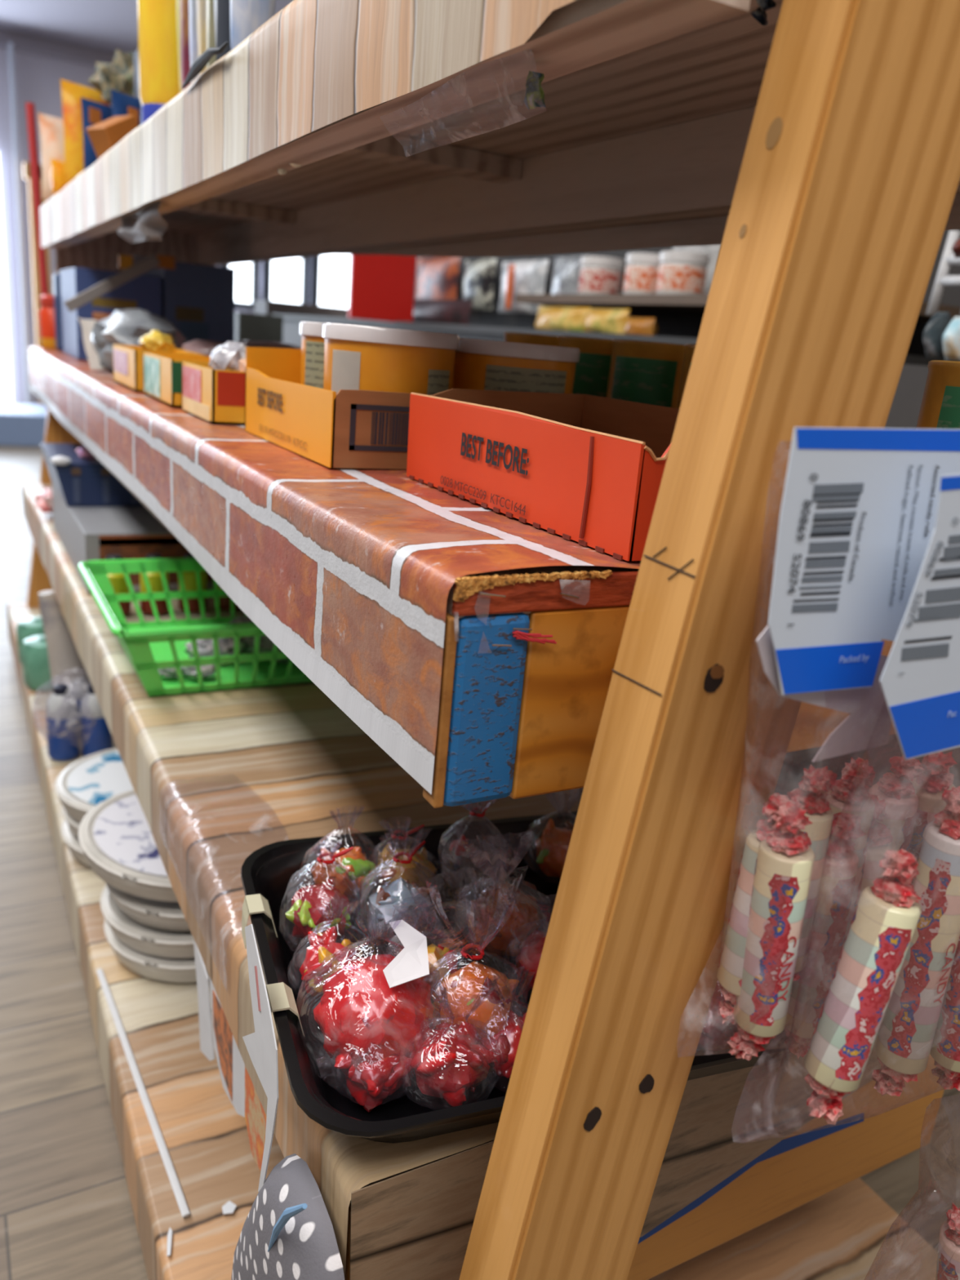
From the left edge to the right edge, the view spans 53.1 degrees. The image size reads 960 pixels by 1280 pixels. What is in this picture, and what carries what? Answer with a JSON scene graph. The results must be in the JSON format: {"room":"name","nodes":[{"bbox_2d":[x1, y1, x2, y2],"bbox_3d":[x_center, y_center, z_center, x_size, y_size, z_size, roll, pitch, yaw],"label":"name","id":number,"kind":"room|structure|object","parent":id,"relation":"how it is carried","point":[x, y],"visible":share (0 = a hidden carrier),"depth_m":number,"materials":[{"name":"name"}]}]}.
{"room":"convenience store","nodes":[
{"label":"convenience store","id":0,"kind":"room"},
{"bbox_2d":[0,0,293,53],"bbox_3d":[-0.362,-2.777,3.012,7.800,0.050,9.400,-4,20,-28],"label":"ceiling","id":1,"kind":"structure","parent":0,"point":[108,25],"depth_m":6.01,"materials":[{"name":"paint"}]},
{"bbox_2d":[0,47,311,404],"bbox_3d":[-2.618,-2.925,7.162,7.800,2.500,0.100,-4,20,-28],"label":"wall","id":2,"kind":"structure","parent":0,"point":[37,77],"depth_m":6.66,"materials":[{"name":"paint"}]},
{"bbox_2d":[0,183,13,403],"bbox_3d":[-3.764,-2.468,6.530,0.972,1.808,0.100,-4,20,-28],"label":"door","id":3,"kind":"structure","parent":2,"relation":"in","point":[6,388],"depth_m":6.85,"materials":[{"name":"white"}]},
{"bbox_2d":[7,41,31,404],"bbox_3d":[-3.184,-2.763,6.645,0.025,2.400,0.160,-4,20,-28],"label":"trim","id":4,"kind":"structure","parent":2,"relation":"attached to","point":[10,47],"depth_m":6.56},
{"bbox_2d":[0,28,115,66],"bbox_3d":[-2.475,-4.041,6.738,7.800,0.100,0.070,-4,20,-28],"label":"trim","id":5,"kind":"structure","parent":2,"relation":"attached to","point":[24,42],"depth_m":6.49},
{"bbox_2d":[220,262,259,310],"bbox_3d":[-1.870,-2.807,7.473,0.286,0.432,0.080,-4,20,-28],"label":"window","id":6,"kind":"structure","parent":2,"relation":"in","point":[246,274],"depth_m":7.50,"materials":[{"name":"white"}]},
{"bbox_2d":[262,256,310,304],"bbox_3d":[-1.545,-2.846,7.644,0.360,0.477,0.080,-4,20,-28],"label":"window","id":7,"kind":"structure","parent":2,"relation":"in","point":[286,280],"depth_m":7.64,"materials":[{"name":"white"}]},
{"bbox_2d":[309,254,351,308],"bbox_3d":[-1.181,-2.908,7.828,0.394,0.585,0.080,-4,20,-28],"label":"window","id":8,"kind":"structure","parent":2,"relation":"in","point":[329,273],"depth_m":7.81,"materials":[{"name":"white"}]},
{"bbox_2d":[0,445,959,1279],"bbox_3d":[-0.581,-0.350,3.763,7.800,0.050,9.400,-4,20,-28],"label":"floor","id":9,"kind":"structure","parent":0,"point":[66,1211],"depth_m":1.05,"materials":[{"name":"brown wood"}]},
{"bbox_2d":[0,403,46,447],"bbox_3d":[-3.176,-1.282,5.628,1.776,0.181,0.700,-4,20,-28],"label":"trim","id":10,"kind":"structure","parent":9,"relation":"on","point":[20,424],"depth_m":5.55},
{"bbox_2d":[25,102,48,410],"bbox_3d":[-1.057,-0.596,2.343,0.032,1.277,0.018,-4,20,-28],"label":"pole","id":11,"kind":"object","parent":9,"relation":"on","point":[30,110],"visible":0.48,"depth_m":2.20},
{"bbox_2d":[22,161,51,404],"bbox_3d":[-3.058,-2.389,6.683,0.136,1.686,0.080,-4,20,-28],"label":"trim","id":12,"kind":"structure","parent":9,"relation":"on","point":[26,166],"depth_m":6.58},
{"bbox_2d":[234,311,283,342],"bbox_3d":[-0.652,-0.488,2.708,0.119,0.822,0.200,-4,20,-28],"label":"base cabinet","id":13,"kind":"object","parent":9,"relation":"on","point":[247,326],"visible":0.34,"depth_m":2.51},
{"bbox_2d":[254,299,349,318],"bbox_3d":[-0.542,-1.137,4.707,1.099,0.899,0.200,-4,20,-28],"label":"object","id":14,"kind":"object","parent":9,"relation":"on","point":[261,307],"visible":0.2,"depth_m":4.32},
{"bbox_2d":[6,0,959,1279],"bbox_3d":[-0.290,-0.583,1.289,0.588,1.900,2.240,-4,20,-28],"label":"wooden shelf unit","id":15,"kind":"object","parent":9,"relation":"on","point":[457,654],"depth_m":0.51,"materials":[{"name":"brown wood"}]},
{"bbox_2d":[20,635,52,690],"bbox_3d":[-0.830,0.042,1.834,0.083,0.090,0.082,-4,20,-28],"label":"roll","id":16,"kind":"object","parent":15,"relation":"on","point":[34,655],"visible":0.56,"depth_m":1.80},
{"bbox_2d":[38,294,56,349],"bbox_3d":[-0.919,-0.686,2.075,0.062,0.110,0.062,-4,20,-28],"label":"jar","id":17,"kind":"object","parent":15,"relation":"on","point":[46,319],"visible":0.52,"depth_m":2.05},
{"bbox_2d":[37,112,64,199],"bbox_3d":[-0.868,-1.002,2.014,0.063,0.160,0.120,15,20,30],"label":"chip bag","id":18,"kind":"object","parent":15,"relation":"on","point":[51,128],"visible":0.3,"depth_m":1.97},
{"bbox_2d":[34,668,93,747],"bbox_3d":[-0.663,0.113,1.581,0.133,0.131,0.138,-4,20,-28],"label":"wrap","id":19,"kind":"object","parent":15,"relation":"on","point":[73,722],"visible":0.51,"depth_m":1.52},
{"bbox_2d":[45,683,79,760],"bbox_3d":[-0.672,0.130,1.545,0.049,0.121,0.049,-4,20,-28],"label":"detergent bottle","id":20,"kind":"object","parent":19,"relation":"in","point":[61,704],"visible":0.99,"depth_m":1.53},
{"bbox_2d":[80,683,112,756],"bbox_3d":[-0.623,0.129,1.561,0.049,0.121,0.049,-4,20,-28],"label":"detergent bottle","id":21,"kind":"object","parent":19,"relation":"in","point":[100,739],"visible":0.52,"depth_m":1.54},
{"bbox_2d":[38,590,91,690],"bbox_3d":[-0.691,0.038,1.616,0.087,0.254,0.068,-4,20,-28],"label":"bag","id":22,"kind":"object","parent":15,"relation":"on","point":[64,656],"visible":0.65,"depth_m":1.58,"materials":[{"name":"plastic"}]},
{"bbox_2d":[61,818,89,866],"bbox_3d":[-0.466,0.262,1.331,0.210,0.031,0.210,-4,20,-28],"label":"pack","id":23,"kind":"object","parent":15,"relation":"on","point":[72,842],"visible":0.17,"depth_m":1.26},
{"bbox_2d":[61,804,80,837],"bbox_3d":[-0.461,0.231,1.322,0.210,0.031,0.210,-4,20,-28],"label":"pack","id":24,"kind":"object","parent":23,"relation":"on","point":[73,824],"visible":0.05,"depth_m":1.25},
{"bbox_2d":[54,747,133,822],"bbox_3d":[-0.462,0.200,1.310,0.216,0.033,0.216,-4,20,-28],"label":"plastic tub","id":25,"kind":"object","parent":24,"relation":"on","point":[91,780],"visible":0.35,"depth_m":1.28,"materials":[{"name":"plastic"}]},
{"bbox_2d":[60,79,110,186],"bbox_3d":[-0.770,-0.975,1.886,0.056,0.200,0.110,15,20,30],"label":"chip bag","id":26,"kind":"object","parent":15,"relation":"on","point":[72,93],"visible":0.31,"depth_m":1.85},
{"bbox_2d":[80,97,112,170],"bbox_3d":[-0.671,-0.871,1.690,0.023,0.135,0.070,13,19,25],"label":"pack","id":27,"kind":"object","parent":15,"relation":"on","point":[93,113],"visible":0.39,"depth_m":1.67},
{"bbox_2d":[59,266,161,359],"bbox_3d":[-0.719,-0.629,1.865,0.148,0.158,0.250,-4,20,-28],"label":"carton","id":28,"kind":"object","parent":15,"relation":"on","point":[144,291],"visible":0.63,"depth_m":1.76,"materials":[{"name":"cardboard"}]},
{"bbox_2d":[63,254,159,311],"bbox_3d":[-0.631,-0.614,1.650,0.157,0.107,0.012,-4,20,-28],"label":"board","id":29,"kind":"object","parent":15,"relation":"on","point":[148,264],"visible":1,"depth_m":1.65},
{"bbox_2d":[85,115,138,159],"bbox_3d":[-0.538,-0.743,1.421,0.044,0.066,0.072,15,20,30],"label":"carton","id":30,"kind":"object","parent":15,"relation":"on","point":[104,135],"visible":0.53,"depth_m":1.40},
{"bbox_2d":[111,88,140,126],"bbox_3d":[-0.581,-0.829,1.588,0.023,0.130,0.070,13,19,25],"label":"pack","id":31,"kind":"object","parent":15,"relation":"on","point":[122,104],"visible":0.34,"depth_m":1.56},
{"bbox_2d":[51,481,213,593],"bbox_3d":[-0.541,-0.190,1.655,0.314,0.088,0.470,-4,20,-28],"label":"carton","id":32,"kind":"object","parent":15,"relation":"on","point":[86,533],"visible":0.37,"depth_m":1.44,"materials":[{"name":"cardboard"}]},
{"bbox_2d":[39,442,143,506],"bbox_3d":[-0.607,-0.298,1.692,0.298,0.082,0.262,-4,20,-28],"label":"pack","id":33,"kind":"object","parent":32,"relation":"on","point":[78,481],"visible":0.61,"depth_m":1.56},
{"bbox_2d":[90,308,187,372],"bbox_3d":[-0.520,-0.462,1.488,0.147,0.097,0.241,-4,20,-28],"label":"packet","id":34,"kind":"object","parent":15,"relation":"on","point":[126,326],"visible":0.53,"depth_m":1.42,"materials":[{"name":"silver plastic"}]},
{"bbox_2d":[116,200,167,243],"bbox_3d":[-0.417,-0.511,1.177,0.018,0.047,0.315,-4,20,-28],"label":"scrap","id":35,"kind":"object","parent":15,"relation":"hanging from","point":[147,224],"visible":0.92,"depth_m":1.13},
{"bbox_2d":[139,553,168,613],"bbox_3d":[-0.453,-0.079,1.335,0.040,0.080,0.040,-4,20,-28],"label":"bottle","id":36,"kind":"object","parent":15,"relation":"on","point":[154,579],"visible":0.48,"depth_m":1.32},
{"bbox_2d":[103,918,209,982],"bbox_3d":[-0.334,0.335,1.134,0.204,0.031,0.204,-4,20,-28],"label":"pack","id":37,"kind":"object","parent":15,"relation":"on","point":[158,968],"visible":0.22,"depth_m":1.04},
{"bbox_2d":[100,884,195,958],"bbox_3d":[-0.334,0.304,1.123,0.204,0.031,0.204,-4,20,-28],"label":"pack","id":38,"kind":"object","parent":37,"relation":"on","point":[142,938],"visible":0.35,"depth_m":1.04},
{"bbox_2d":[105,882,190,931],"bbox_3d":[-0.328,0.275,1.116,0.200,0.029,0.200,-4,20,-28],"label":"pack","id":39,"kind":"object","parent":38,"relation":"on","point":[165,915],"visible":0.21,"depth_m":1.03},
{"bbox_2d":[78,789,177,902],"bbox_3d":[-0.343,0.231,1.104,0.218,0.053,0.219,8,17,11],"label":"plastic tub","id":40,"kind":"object","parent":39,"relation":"on","point":[117,843],"visible":0.41,"depth_m":1.04,"materials":[{"name":"plastic"}]},
{"bbox_2d":[137,0,179,124],"bbox_3d":[-0.390,-0.779,1.210,0.080,0.290,0.080,-4,20,-28],"label":"book","id":41,"kind":"object","parent":15,"relation":"on","point":[157,51],"visible":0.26,"depth_m":1.19,"materials":[{"name":"paper"}]},
{"bbox_2d":[112,343,205,391],"bbox_3d":[-0.418,-0.352,1.245,0.084,0.048,0.170,-4,20,-28],"label":"box","id":42,"kind":"object","parent":15,"relation":"on","point":[127,359],"visible":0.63,"depth_m":1.20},
{"bbox_2d":[142,351,210,407],"bbox_3d":[-0.323,-0.295,1.087,0.084,0.048,0.166,-4,20,-28],"label":"box","id":43,"kind":"object","parent":15,"relation":"on","point":[162,371],"visible":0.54,"depth_m":1.05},
{"bbox_2d":[179,0,191,90],"bbox_3d":[-0.319,-0.722,1.080,0.031,0.270,0.049,11,18,19],"label":"packet","id":44,"kind":"object","parent":15,"relation":"on","point":[184,4],"visible":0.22,"depth_m":1.07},
{"bbox_2d":[142,261,235,342],"bbox_3d":[-0.591,-0.652,1.930,0.131,0.186,0.250,-4,20,-28],"label":"carton","id":45,"kind":"object","parent":15,"relation":"on","point":[197,300],"visible":0.41,"depth_m":1.82,"materials":[{"name":"cardboard"}]},
{"bbox_2d":[177,552,207,612],"bbox_3d":[-0.407,-0.083,1.360,0.040,0.080,0.040,-4,20,-28],"label":"bottle","id":46,"kind":"object","parent":15,"relation":"on","point":[189,577],"visible":0.38,"depth_m":1.35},
{"bbox_2d":[77,557,311,696],"bbox_3d":[-0.296,-0.026,1.197,0.348,0.088,0.318,-4,20,-28],"label":"plastic basket","id":47,"kind":"object","parent":15,"relation":"on","point":[148,646],"visible":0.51,"depth_m":1.10,"materials":[{"name":"green"}]},
{"bbox_2d":[184,637,246,665],"bbox_3d":[-0.316,0.011,1.151,0.076,0.034,0.051,-4,20,-28],"label":"candy","id":48,"kind":"object","parent":47,"relation":"in","point":[226,645],"visible":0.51,"depth_m":1.13,"materials":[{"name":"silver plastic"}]},
{"bbox_2d":[193,938,214,1061],"bbox_3d":[-0.236,0.316,0.819,0.001,0.099,0.075,-4,20,-28],"label":"card","id":49,"kind":"object","parent":15,"relation":"hanging from","point":[206,1042],"visible":0.9,"depth_m":0.81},
{"bbox_2d":[182,360,245,425],"bbox_3d":[-0.237,-0.243,0.947,0.084,0.048,0.130,-4,20,-28],"label":"box","id":50,"kind":"object","parent":15,"relation":"on","point":[213,396],"visible":0.61,"depth_m":0.89,"materials":[{"name":"cardboard"}]},
{"bbox_2d":[208,341,247,371],"bbox_3d":[-0.246,-0.278,0.960,0.044,0.040,0.078,-4,20,-28],"label":"packet","id":51,"kind":"object","parent":50,"relation":"in","point":[226,357],"visible":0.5,"depth_m":0.94,"materials":[{"name":"white plastic"}]},
{"bbox_2d":[213,0,231,61],"bbox_3d":[-0.234,-0.668,0.932,0.031,0.270,0.070,11,18,19],"label":"packet","id":52,"kind":"object","parent":15,"relation":"on","point":[221,7],"visible":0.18,"depth_m":0.93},
{"bbox_2d":[209,977,244,1117],"bbox_3d":[-0.196,0.315,0.741,0.002,0.085,0.111,-4,20,-28],"label":"card","id":53,"kind":"object","parent":15,"relation":"hanging from","point":[231,1064],"visible":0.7,"depth_m":0.73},
{"bbox_2d":[212,990,232,1101],"bbox_3d":[-0.201,0.312,0.749,0.001,0.064,0.062,-4,20,-28],"label":"picture","id":54,"kind":"object","parent":53,"relation":"attached to","point":[222,1033],"depth_m":0.75},
{"bbox_2d":[182,339,301,355],"bbox_3d":[-0.306,-0.387,1.355,0.203,0.069,0.226,13,19,24],"label":"packet","id":55,"kind":"object","parent":15,"relation":"on","point":[206,348],"visible":0.13,"depth_m":1.29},
{"bbox_2d":[230,0,275,50],"bbox_3d":[-0.209,-0.652,0.886,0.032,0.270,0.070,11,18,19],"label":"packet","id":56,"kind":"object","parent":15,"relation":"on","point":[246,16],"visible":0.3,"depth_m":0.89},
{"bbox_2d":[244,1066,266,1170],"bbox_3d":[-0.147,0.314,0.634,0.001,0.082,0.062,-4,20,-28],"label":"picture card","id":57,"kind":"object","parent":15,"relation":"attached to","point":[255,1114],"visible":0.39,"depth_m":0.64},
{"bbox_2d":[231,1153,344,1279],"bbox_3d":[-0.118,0.379,0.547,0.024,0.302,0.171,-4,20,-28],"label":"mitt","id":58,"kind":"object","parent":15,"relation":"hanging from","point":[287,1233],"visible":1,"depth_m":0.49,"materials":[{"name":"grey fabric"}]},
{"bbox_2d":[267,1203,306,1252],"bbox_3d":[-0.095,0.289,0.470,0.005,0.083,0.052,-4,20,-28],"label":"loop","id":59,"kind":"object","parent":58,"relation":"attached to","point":[286,1222],"depth_m":0.48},
{"bbox_2d":[244,346,430,469],"bbox_3d":[-0.028,-0.197,0.815,0.288,0.073,0.221,-4,20,-28],"label":"cardboard tray","id":60,"kind":"object","parent":15,"relation":"on","point":[351,428],"visible":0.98,"depth_m":0.69,"materials":[{"name":"cardboard"}]},
{"bbox_2d":[298,320,324,388],"bbox_3d":[-0.106,-0.223,0.831,0.101,0.092,0.101,-4,20,-28],"label":"tub","id":61,"kind":"object","parent":60,"relation":"in","point":[312,374],"visible":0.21,"depth_m":0.79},
{"bbox_2d":[321,322,459,395],"bbox_3d":[-0.070,-0.190,0.735,0.103,0.092,0.103,-4,20,-28],"label":"tub","id":62,"kind":"object","parent":60,"relation":"in","point":[357,357],"visible":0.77,"depth_m":0.69,"materials":[{"name":"plastic"}]},
{"bbox_2d":[452,337,580,393],"bbox_3d":[0.025,-0.198,0.793,0.105,0.090,0.105,-4,20,-28],"label":"tub","id":63,"kind":"object","parent":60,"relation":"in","point":[479,364],"visible":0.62,"depth_m":0.74,"materials":[{"name":"plastic"}]},
{"bbox_2d":[240,811,789,1143],"bbox_3d":[0.026,0.204,0.624,0.331,0.041,0.279,-2,18,-21],"label":"tray","id":64,"kind":"object","parent":15,"relation":"on","point":[276,871],"visible":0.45,"depth_m":0.64,"materials":[{"name":"black plastic"}]},
{"bbox_2d":[241,893,278,949],"bbox_3d":[-0.141,0.182,0.617,0.022,0.031,0.020,-2,18,-21],"label":"tape","id":65,"kind":"object","parent":64,"relation":"attached to","point":[252,904],"visible":0.99,"depth_m":0.61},
{"bbox_2d":[242,924,278,1191],"bbox_3d":[-0.121,0.236,0.525,0.001,0.160,0.067,-4,20,-28],"label":"paper sign","id":66,"kind":"object","parent":64,"relation":"attached to","point":[261,1045],"visible":0.98,"depth_m":0.51,"materials":[{"name":"paper"}]},
{"bbox_2d":[266,982,305,1037],"bbox_3d":[-0.109,0.210,0.535,0.022,0.031,0.022,-2,18,-21],"label":"tape","id":67,"kind":"object","parent":64,"relation":"attached to","point":[281,997],"visible":0.71,"depth_m":0.53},
{"bbox_2d":[284,846,353,939],"bbox_3d":[-0.103,0.166,0.624,0.052,0.063,0.055,4,17,-5],"label":"bag","id":68,"kind":"object","parent":64,"relation":"in","point":[316,908],"visible":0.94,"depth_m":0.62,"materials":[{"name":"red"}]},
{"bbox_2d":[299,926,364,997],"bbox_3d":[-0.088,0.186,0.575,0.050,0.058,0.050,10,18,17],"label":"bag","id":69,"kind":"object","parent":64,"relation":"in","point":[324,957],"visible":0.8,"depth_m":0.57,"materials":[{"name":"red"}]},
{"bbox_2d":[310,846,375,900],"bbox_3d":[-0.095,0.152,0.672,0.056,0.066,0.057,12,18,21],"label":"bag","id":70,"kind":"object","parent":64,"relation":"in","point":[351,872],"visible":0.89,"depth_m":0.66,"materials":[{"name":"orange"}]},
{"bbox_2d":[333,1047,413,1112],"bbox_3d":[-0.056,0.222,0.514,0.046,0.048,0.045,-4,20,-28],"label":"bag","id":71,"kind":"object","parent":64,"relation":"in","point":[371,1078],"visible":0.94,"depth_m":0.50,"materials":[{"name":"red"}]},
{"bbox_2d":[313,920,434,1061],"bbox_3d":[-0.058,0.196,0.533,0.087,0.082,0.091,-4,20,-28],"label":"bag","id":72,"kind":"object","parent":64,"relation":"in","point":[380,1005],"visible":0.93,"depth_m":0.52,"materials":[{"name":"red"}]},
{"bbox_2d":[367,840,436,942],"bbox_3d":[-0.051,0.163,0.633,0.060,0.073,0.060,6,17,2],"label":"bag","id":73,"kind":"object","parent":64,"relation":"in","point":[399,900],"visible":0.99,"depth_m":0.62,"materials":[{"name":"blue"}]},
{"bbox_2d":[377,824,436,887],"bbox_3d":[-0.053,0.156,0.686,0.054,0.060,0.055,-4,20,-28],"label":"bag","id":74,"kind":"object","parent":64,"relation":"in","point":[420,870],"visible":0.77,"depth_m":0.68,"materials":[{"name":"orange"}]},
{"bbox_2d":[400,943,457,1008],"bbox_3d":[-0.032,0.192,0.580,0.053,0.060,0.054,5,17,-1],"label":"bag","id":75,"kind":"object","parent":64,"relation":"in","point":[442,962],"visible":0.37,"depth_m":0.57,"materials":[{"name":"orange"}]},
{"bbox_2d":[409,1022,501,1106],"bbox_3d":[-0.015,0.214,0.515,0.056,0.066,0.056,5,17,-1],"label":"bag","id":76,"kind":"object","parent":64,"relation":"in","point":[450,1061],"visible":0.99,"depth_m":0.51,"materials":[{"name":"red"}]},
{"bbox_2d":[438,799,511,891],"bbox_3d":[-0.001,0.124,0.675,0.085,0.099,0.053,-4,20,-28],"label":"bag","id":77,"kind":"object","parent":64,"relation":"in","point":[460,846],"visible":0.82,"depth_m":0.68,"materials":[{"name":"blue"}]},
{"bbox_2d":[432,929,519,1038],"bbox_3d":[-0.008,0.180,0.542,0.076,0.095,0.063,7,17,7],"label":"bag","id":78,"kind":"object","parent":64,"relation":"in","point":[480,995],"visible":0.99,"depth_m":0.54,"materials":[{"name":"orange"}]},
{"bbox_2d":[453,839,551,959],"bbox_3d":[0.017,0.163,0.623,0.067,0.084,0.067,4,17,-2],"label":"bag","id":79,"kind":"object","parent":64,"relation":"in","point":[503,907],"visible":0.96,"depth_m":0.61,"materials":[{"name":"orange"}]},
{"bbox_2d":[480,1009,527,1078],"bbox_3d":[0.016,0.214,0.532,0.051,0.060,0.050,-4,20,-28],"label":"bag","id":80,"kind":"object","parent":64,"relation":"in","point":[505,1042],"visible":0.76,"depth_m":0.52,"materials":[{"name":"red"}]},
{"bbox_2d":[515,929,546,991],"bbox_3d":[0.045,0.190,0.599,0.056,0.066,0.056,-4,20,-28],"label":"bag","id":81,"kind":"object","parent":64,"relation":"in","point":[527,961],"visible":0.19,"depth_m":0.59,"materials":[{"name":"red"}]},
{"bbox_2d":[534,818,574,878],"bbox_3d":[0.063,0.146,0.727,0.060,0.070,0.059,-4,20,-28],"label":"bag","id":82,"kind":"object","parent":64,"relation":"in","point":[552,847],"visible":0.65,"depth_m":0.72,"materials":[{"name":"orange"}]},
{"bbox_2d":[696,979,738,1052],"bbox_3d":[0.138,0.207,0.567,0.062,0.074,0.064,-4,20,-28],"label":"bag","id":83,"kind":"object","parent":64,"relation":"in","point":[715,1034],"visible":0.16,"depth_m":0.55,"materials":[{"name":"red"}]},
{"bbox_2d":[406,388,679,560],"bbox_3d":[0.073,-0.109,0.579,0.143,0.063,0.255,-4,20,-28],"label":"cardboard tray","id":84,"kind":"object","parent":15,"relation":"on","point":[588,470],"visible":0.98,"depth_m":0.54,"materials":[{"name":"cardboard"}]},
{"bbox_2d":[557,335,613,397],"bbox_3d":[0.111,-0.240,0.941,0.080,0.105,0.080,-4,20,-28],"label":"tin","id":85,"kind":"object","parent":15,"relation":"on","point":[592,371],"visible":0.33,"depth_m":0.90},
{"bbox_2d":[606,338,684,408],"bbox_3d":[0.152,-0.211,0.860,0.080,0.105,0.080,-4,20,-28],"label":"box","id":86,"kind":"object","parent":15,"relation":"on","point":[647,372],"visible":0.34,"depth_m":0.82,"materials":[{"name":"cardboard"}]},
{"bbox_2d":[915,360,959,429],"bbox_3d":[0.305,-0.113,0.585,0.080,0.105,0.080,-4,20,-28],"label":"tin","id":87,"kind":"object","parent":15,"relation":"on","point":[940,408],"visible":0.34,"depth_m":0.56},
{"bbox_2d":[935,1202,959,1279],"bbox_3d":[0.304,0.382,0.582,0.240,0.327,0.026,-4,20,-28],"label":"bag","id":88,"kind":"object","parent":15,"relation":"hanging from","point":[948,1268],"visible":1,"depth_m":0.55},
{"bbox_3d":[-0.673,-0.945,1.868,0.010,0.170,0.010,-4,20,-28],"label":"stand","id":89,"kind":"object","parent":15,"relation":"on","visible":0},
{"bbox_2d":[88,48,134,104],"bbox_3d":[-0.669,-1.052,1.829,0.140,0.134,0.118,-4,20,-28],"label":"greenery","id":90,"kind":"object","parent":89,"relation":"on","point":[117,76],"visible":0.44,"depth_m":1.79,"materials":[{"name":"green plant"}]},
{"bbox_3d":[0.156,-0.068,0.359,0.012,0.012,0.033,-4,20,-28],"label":"hook","id":91,"kind":"object","parent":15,"relation":"attached to","visible":0},
{"bbox_2d":[716,426,959,1061],"bbox_3d":[0.180,0.064,0.425,0.238,0.313,0.047,-4,20,-28],"label":"bag","id":92,"kind":"object","parent":91,"relation":"hanging from","point":[859,510],"visible":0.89,"depth_m":0.37,"materials":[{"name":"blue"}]},
{"bbox_2d":[804,473,959,1124],"bbox_3d":[0.215,0.086,0.416,0.223,0.322,0.036,-4,20,-28],"label":"bag","id":93,"kind":"object","parent":91,"relation":"hanging from","point":[895,979],"visible":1,"depth_m":0.39,"materials":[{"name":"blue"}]},
{"bbox_2d":[271,229,959,818],"bbox_3d":[0.225,-1.017,2.504,0.410,2.100,3.850,-4,20,-28],"label":"display unit","id":94,"kind":"object","parent":9,"relation":"on","point":[678,318],"visible":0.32,"depth_m":2.12,"materials":[{"name":"metal"}]},
{"bbox_2d":[347,254,416,322],"bbox_3d":[-0.297,-1.110,2.939,0.209,0.254,0.020,-4,20,-28],"label":"box","id":95,"kind":"object","parent":94,"relation":"attached to","point":[382,286],"visible":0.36,"depth_m":2.94,"materials":[{"name":"cardboard"}]},
{"bbox_2d":[415,256,460,299],"bbox_3d":[-0.152,-1.247,3.373,0.062,0.186,0.347,-4,20,-28],"label":"bag","id":96,"kind":"object","parent":94,"relation":"on","point":[437,277],"visible":0.76,"depth_m":3.31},
{"bbox_2d":[413,299,473,324],"bbox_3d":[-0.181,-1.057,3.131,0.107,0.101,0.670,-4,20,-28],"label":"package","id":97,"kind":"object","parent":94,"relation":"on","point":[433,311],"visible":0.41,"depth_m":2.95},
{"bbox_2d":[462,257,497,310],"bbox_3d":[-0.003,-1.151,3.109,0.066,0.154,0.211,-4,20,-28],"label":"bag","id":98,"kind":"object","parent":94,"relation":"on","point":[479,276],"visible":0.97,"depth_m":3.06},
{"bbox_2d":[497,259,548,313],"bbox_3d":[0.128,-1.059,2.880,0.065,0.148,0.272,-4,20,-28],"label":"bag","id":99,"kind":"object","parent":94,"relation":"on","point":[530,277],"visible":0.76,"depth_m":2.83,"materials":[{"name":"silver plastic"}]},
{"bbox_2d":[534,306,591,331],"bbox_3d":[0.198,-0.763,2.307,0.078,0.071,0.229,-4,20,-28],"label":"bag","id":100,"kind":"object","parent":94,"relation":"on","point":[548,317],"visible":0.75,"depth_m":2.25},
{"bbox_2d":[550,254,591,293],"bbox_3d":[0.247,-0.983,2.666,0.061,0.156,0.180,-4,20,-28],"label":"bag","id":101,"kind":"object","parent":94,"relation":"on","point":[566,277],"visible":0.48,"depth_m":2.63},
{"bbox_2d":[577,255,624,293],"bbox_3d":[0.292,-0.877,2.327,0.105,0.090,0.105,-4,20,-28],"label":"jar","id":102,"kind":"object","parent":94,"relation":"on","point":[597,274],"visible":0.83,"depth_m":2.29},
{"bbox_2d":[583,308,631,333],"bbox_3d":[0.283,-0.710,2.153,0.080,0.064,0.160,-4,20,-28],"label":"bag","id":103,"kind":"object","parent":94,"relation":"on","point":[614,321],"visible":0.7,"depth_m":2.11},
{"bbox_2d":[271,313,959,365],"bbox_3d":[0.000,-0.930,2.890,0.370,0.018,3.050,-4,20,-28],"label":"display shelf","id":104,"kind":"object","parent":94,"relation":"attached to","point":[473,331],"depth_m":2.52,"materials":[{"name":"metal"}]},
{"bbox_2d":[622,252,660,294],"bbox_3d":[0.374,-0.811,2.142,0.105,0.088,0.105,-4,20,-28],"label":"jar","id":105,"kind":"object","parent":94,"relation":"on","point":[642,269],"visible":0.63,"depth_m":2.10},
{"bbox_2d":[656,250,710,294],"bbox_3d":[0.430,-0.776,2.044,0.105,0.088,0.105,-4,20,-28],"label":"jar","id":106,"kind":"object","parent":94,"relation":"on","point":[680,272],"visible":0.89,"depth_m":2.00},
{"bbox_2d":[515,293,959,321],"bbox_3d":[0.491,-0.729,2.096,0.290,0.020,1.150,-4,20,-28],"label":"display shelf","id":107,"kind":"object","parent":94,"relation":"attached to","point":[662,308],"depth_m":2.19,"materials":[{"name":"metal"}]},
{"bbox_2d":[922,311,951,357],"bbox_3d":[0.584,-0.389,1.224,0.055,0.056,0.018,-4,20,-28],"label":"packet","id":108,"kind":"object","parent":94,"relation":"hanging from","point":[933,333],"visible":0.73,"depth_m":1.21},
{"bbox_2d":[925,230,959,315],"bbox_3d":[0.643,-0.486,1.270,0.014,0.109,0.092,-4,20,-28],"label":"wire rack","id":109,"kind":"object","parent":94,"relation":"attached to","point":[943,279],"visible":0.93,"depth_m":1.29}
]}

